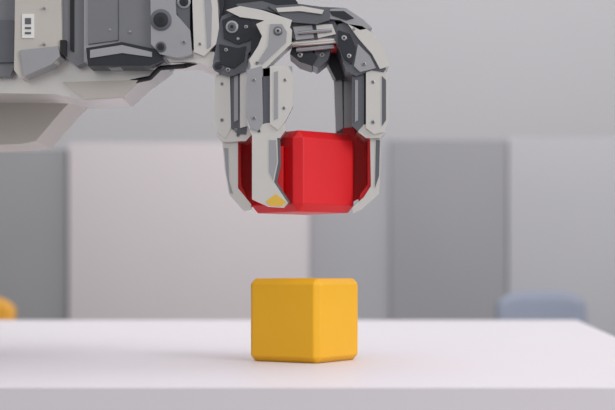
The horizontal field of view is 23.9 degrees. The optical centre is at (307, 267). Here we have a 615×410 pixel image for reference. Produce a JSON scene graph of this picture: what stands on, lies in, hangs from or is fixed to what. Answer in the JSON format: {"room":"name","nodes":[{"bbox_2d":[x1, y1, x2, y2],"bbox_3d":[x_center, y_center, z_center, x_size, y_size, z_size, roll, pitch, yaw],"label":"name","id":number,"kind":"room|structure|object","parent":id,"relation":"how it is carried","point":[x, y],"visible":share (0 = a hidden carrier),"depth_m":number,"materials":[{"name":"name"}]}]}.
{"room":"workspace","nodes":[
{"label":"workspace","id":0,"kind":"room"},
{"bbox_2d":[52,0,614,319],"bbox_3d":[0.000,-0.756,5.650,9.000,3.200,0.100,0,0,0],"label":"wall","id":1,"kind":"structure","parent":0,"point":[458,69],"depth_m":5.60,"materials":[{"name":"paint"}]},
{"bbox_3d":[0.000,0.894,2.490,9.000,0.100,9.000,0,0,0],"label":"floor","id":2,"kind":"structure","parent":0,"visible":0},
{"bbox_2d":[0,298,15,319],"bbox_3d":[-0.929,0.461,3.801,0.292,0.768,0.442,0,0,0],"label":"chair","id":3,"kind":"object","parent":2,"relation":"on","point":[7,309],"visible":0.17,"depth_m":3.97,"materials":[{"name":"orange plastic"}]},
{"bbox_2d":[0,149,68,319],"bbox_3d":[-1.280,0.233,4.620,1.036,1.221,0.040,0,0,0],"label":"panel","id":4,"kind":"object","parent":2,"relation":"on","point":[34,186],"visible":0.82,"depth_m":4.60,"materials":[{"name":"grey"}]},
{"bbox_2d":[69,143,308,319],"bbox_3d":[-0.375,0.224,4.600,0.759,1.240,0.040,0,0,0],"label":"panel","id":5,"kind":"object","parent":2,"relation":"on","point":[157,231],"visible":0.44,"depth_m":4.58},
{"bbox_2d":[0,0,388,212],"bbox_3d":[-0.488,0.252,1.550,1.144,1.184,0.400,0,0,0],"label":"robot arm","id":6,"kind":"object","parent":2,"relation":"on","point":[60,60],"visible":1,"depth_m":1.45,"materials":[{"name":"metal"}]},
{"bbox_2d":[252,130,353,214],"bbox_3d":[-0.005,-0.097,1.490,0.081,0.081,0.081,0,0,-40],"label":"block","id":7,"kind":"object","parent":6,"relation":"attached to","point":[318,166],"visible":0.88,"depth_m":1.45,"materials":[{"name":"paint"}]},
{"bbox_2d":[0,320,614,409],"bbox_3d":[-0.071,0.469,1.879,1.117,0.750,1.486,0,0,0],"label":"table","id":8,"kind":"object","parent":2,"relation":"on","point":[45,364],"visible":0.93,"depth_m":1.36,"materials":[{"name":"laminate"}]},
{"bbox_2d":[251,278,357,362],"bbox_3d":[-0.003,0.052,1.478,0.084,0.084,0.084,0,0,32],"label":"block","id":9,"kind":"object","parent":8,"relation":"on","point":[297,320],"visible":1,"depth_m":1.45,"materials":[{"name":"paint"}]},
{"bbox_2d":[311,136,388,319],"bbox_3d":[0.135,0.213,4.620,0.247,1.262,0.040,0,0,0],"label":"panel","id":10,"kind":"object","parent":2,"relation":"on","point":[355,245],"visible":0.36,"depth_m":4.60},
{"bbox_2d":[390,140,505,319],"bbox_3d":[0.446,0.219,4.610,0.366,1.249,0.040,0,0,0],"label":"panel","id":11,"kind":"object","parent":2,"relation":"on","point":[448,197],"visible":0.8,"depth_m":4.59,"materials":[{"name":"grey"}]},
{"bbox_2d":[495,291,586,323],"bbox_3d":[0.641,0.454,3.801,0.282,0.782,0.442,0,0,0],"label":"chair","id":12,"kind":"object","parent":2,"relation":"on","point":[520,305],"visible":0.2,"depth_m":3.98,"materials":[{"name":"blue plastic"}]},
{"bbox_2d":[506,138,614,336],"bbox_3d":[1.256,0.216,4.620,1.242,1.256,0.040,0,0,0],"label":"panel","id":13,"kind":"object","parent":2,"relation":"on","point":[560,192],"visible":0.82,"depth_m":4.60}
]}

